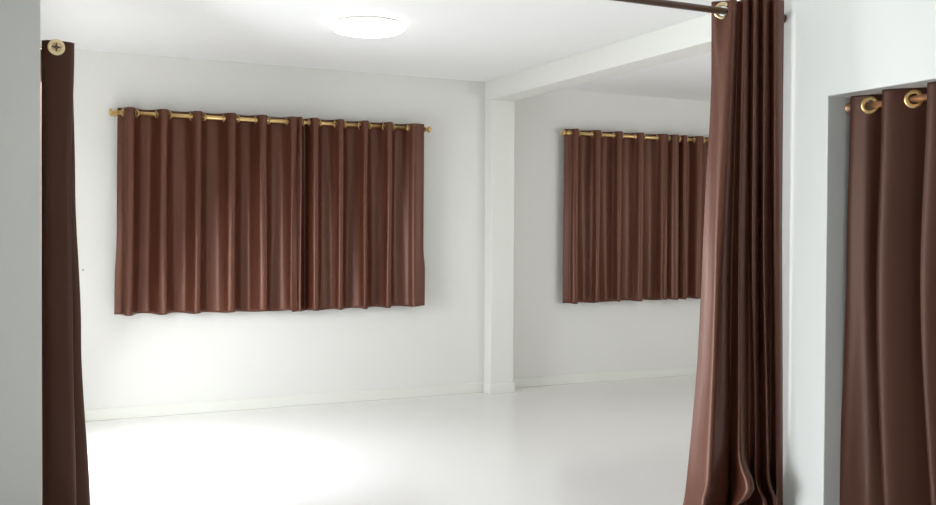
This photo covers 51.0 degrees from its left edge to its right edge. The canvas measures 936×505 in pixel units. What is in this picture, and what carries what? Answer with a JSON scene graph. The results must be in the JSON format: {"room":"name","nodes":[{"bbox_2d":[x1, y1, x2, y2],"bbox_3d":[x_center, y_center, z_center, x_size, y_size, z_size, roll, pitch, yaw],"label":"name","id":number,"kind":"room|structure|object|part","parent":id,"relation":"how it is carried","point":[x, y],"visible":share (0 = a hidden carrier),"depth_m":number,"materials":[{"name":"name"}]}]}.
{"room":"empty living room","nodes":[
{"label":"empty living room","id":0,"kind":"room"},
{"bbox_2d":[0,0,41,504],"bbox_3d":[-4.568,-0.072,4.388,4.783,2.700,3.773,0,1,-26],"label":"wall","id":1,"kind":"structure","parent":0,"point":[20,75],"depth_m":4.23,"materials":[{"name":"paint"}]},
{"bbox_2d":[40,42,61,51],"bbox_3d":[-2.374,-0.967,5.450,0.101,0.045,2.084,0,1,-26],"label":"pole","id":2,"kind":"object","parent":1,"relation":"attached to","point":[56,47],"visible":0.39,"depth_m":4.53,"materials":[{"name":"gold metal"}]},
{"bbox_2d":[40,39,89,504],"bbox_3d":[-1.994,0.139,4.838,0.218,2.260,0.613,0,1,-26],"label":"door curtain","id":3,"kind":"object","parent":2,"relation":"hanging from","point":[65,466],"visible":0.9,"depth_m":4.56,"materials":[{"name":"brown fabric"}]},
{"bbox_2d":[73,49,484,409],"bbox_3d":[-1.611,-0.125,7.807,3.914,2.700,0.180,0,1,-26],"label":"wall","id":4,"kind":"structure","parent":0,"point":[140,359],"depth_m":7.78,"materials":[{"name":"paint"}]},
{"bbox_2d":[109,108,431,132],"bbox_3d":[-1.470,-1.022,7.686,2.540,0.052,0.126,0,1,-26],"label":"pole","id":5,"kind":"object","parent":4,"relation":"attached to","point":[115,112],"visible":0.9,"depth_m":7.53,"materials":[{"name":"gold metal"}]},
{"bbox_2d":[114,107,296,315],"bbox_3d":[-1.961,-0.297,7.424,1.352,1.519,0.139,0,1,-26],"label":"window curtain","id":6,"kind":"object","parent":5,"relation":"hanging from","point":[207,208],"visible":1,"depth_m":7.43,"materials":[{"name":"brown fabric"}]},
{"bbox_2d":[292,117,424,311],"bbox_3d":[-0.871,-0.297,7.940,1.117,1.528,0.129,0,1,-26],"label":"window curtain","id":7,"kind":"object","parent":5,"relation":"hanging from","point":[360,190],"visible":1,"depth_m":7.95,"materials":[{"name":"brown fabric"}]},
{"bbox_2d":[85,382,483,421],"bbox_3d":[-1.508,1.184,7.779,3.664,0.085,0.012,0,1,-26],"label":"baseboard","id":8,"kind":"structure","parent":4,"relation":"attached to","point":[381,394],"depth_m":7.76,"materials":[{"name":"paint"}]},
{"bbox_2d":[40,0,726,101],"bbox_3d":[0.462,-1.444,3.634,13.800,0.120,10.200,0,1,-26],"label":"ceiling","id":9,"kind":"structure","parent":0,"point":[469,40],"depth_m":6.47,"materials":[{"name":"paint"}]},
{"bbox_2d":[330,15,405,37],"bbox_3d":[-0.627,-1.406,6.162,0.471,0.066,0.471,0,1,-26],"label":"ceiling lamp","id":10,"kind":"object","parent":9,"relation":"attached to","point":[363,26],"visible":1,"depth_m":6.03,"materials":[{"name":"white plastic"}]},
{"bbox_2d":[485,14,724,100],"bbox_3d":[1.119,-1.360,6.784,0.225,0.165,4.220,0,1,-26],"label":"beam","id":11,"kind":"structure","parent":9,"relation":"attached to","point":[689,38],"depth_m":6.85,"materials":[{"name":"paint"}]},
{"bbox_2d":[85,375,695,504],"bbox_3d":[0.448,1.375,3.688,13.800,0.120,10.200,0,1,-26],"label":"floor","id":12,"kind":"structure","parent":0,"point":[618,442],"depth_m":6.25,"materials":[{"name":"white tile"}]},
{"bbox_2d":[484,99,514,383],"bbox_3d":[0.248,-0.049,8.603,0.225,2.535,0.239,0,1,-26],"label":"trim column","id":13,"kind":"structure","parent":12,"relation":"on","point":[499,114],"depth_m":8.49,"materials":[{"name":"paint"}]},
{"bbox_2d":[483,382,514,393],"bbox_3d":[0.251,1.176,8.607,0.249,0.085,0.219,0,1,-26],"label":"baseboard","id":14,"kind":"structure","parent":13,"relation":"attached to","point":[503,387],"depth_m":8.51,"materials":[{"name":"paint"}]},
{"bbox_2d":[513,90,709,377],"bbox_3d":[2.227,-0.145,9.766,4.703,2.700,0.180,0,1,-26],"label":"wall","id":15,"kind":"structure","parent":0,"point":[552,337],"depth_m":9.04,"materials":[{"name":"paint"}]},
{"bbox_2d":[513,366,696,387],"bbox_3d":[2.342,1.163,9.743,4.528,0.085,0.012,0,1,-26],"label":"baseboard","id":16,"kind":"structure","parent":15,"relation":"attached to","point":[691,370],"depth_m":9.22,"materials":[{"name":"paint"}]},
{"bbox_2d":[561,130,707,141],"bbox_3d":[1.903,-1.089,9.422,2.361,0.052,0.121,0,1,-26],"label":"pole","id":17,"kind":"object","parent":15,"relation":"attached to","point":[564,132],"visible":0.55,"depth_m":9.10,"materials":[{"name":"gold metal"}]},
{"bbox_2d":[562,129,667,303],"bbox_3d":[1.374,-0.329,9.139,1.115,1.587,0.130,0,1,-26],"label":"window curtain","id":18,"kind":"object","parent":17,"relation":"hanging from","point":[615,212],"visible":1,"depth_m":9.14,"materials":[{"name":"brown fabric"}]},
{"bbox_2d":[667,134,707,299],"bbox_3d":[2.388,-0.338,9.627,1.115,1.578,0.132,0,1,-26],"label":"window curtain","id":19,"kind":"object","parent":17,"relation":"hanging from","point":[687,160],"visible":0.52,"depth_m":9.46,"materials":[{"name":"brown fabric"}]},
{"bbox_2d":[737,0,935,504],"bbox_3d":[2.433,0.004,2.184,0.240,2.700,5.220,0,1,-26],"label":"wall","id":20,"kind":"structure","parent":0,"point":[835,51],"depth_m":4.00,"materials":[{"name":"paint"}]},
{"bbox_2d":[613,0,786,22],"bbox_3d":[-2.093,-0.975,2.512,7.620,0.038,0.038,0,1,-26],"label":"pole","id":21,"kind":"object","parent":20,"relation":"attached to","point":[662,3],"visible":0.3,"depth_m":3.92,"materials":[{"name":"brown metal"}]},
{"bbox_3d":[-2.090,-0.975,2.513,7.606,0.028,0.028,0,1,-26],"label":"rod","id":22,"kind":"part","parent":21,"relation":"part of","materials":[{"name":"brown metal"}]},
{"bbox_2d":[683,0,783,504],"bbox_3d":[1.123,0.124,4.034,0.507,2.362,0.191,0,1,-26],"label":"door curtain","id":23,"kind":"object","parent":21,"relation":"hanging from","point":[736,450],"visible":1,"depth_m":4.04,"materials":[{"name":"brown fabric"}]},
{"bbox_2d":[845,94,926,113],"bbox_3d":[1.808,-0.575,3.462,0.048,0.048,1.188,0,1,-26],"label":"pole","id":24,"kind":"object","parent":20,"relation":"attached to","point":[922,97],"visible":0.57,"depth_m":3.85,"materials":[{"name":"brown wood"}]},
{"bbox_2d":[845,102,849,113],"bbox_3d":[1.554,-0.586,3.989,0.048,0.048,0.018,0,1,-26],"label":"finial","id":25,"kind":"object","parent":24,"relation":"attached to","point":[847,107],"depth_m":3.98,"materials":[{"name":"wood"}]},
{"bbox_2d":[840,82,935,504],"bbox_3d":[1.803,0.348,3.479,0.156,1.930,1.223,0,1,-26],"label":"door curtain","id":26,"kind":"object","parent":24,"relation":"hanging from","point":[888,441],"visible":1,"depth_m":3.75,"materials":[{"name":"brown fabric"}]},
{"bbox_3d":[1.808,-0.575,3.462,0.028,0.028,1.184,0,1,-26],"label":"rod","id":27,"kind":"part","parent":24,"relation":"part of","materials":[{"name":"brown wood"}]}
]}

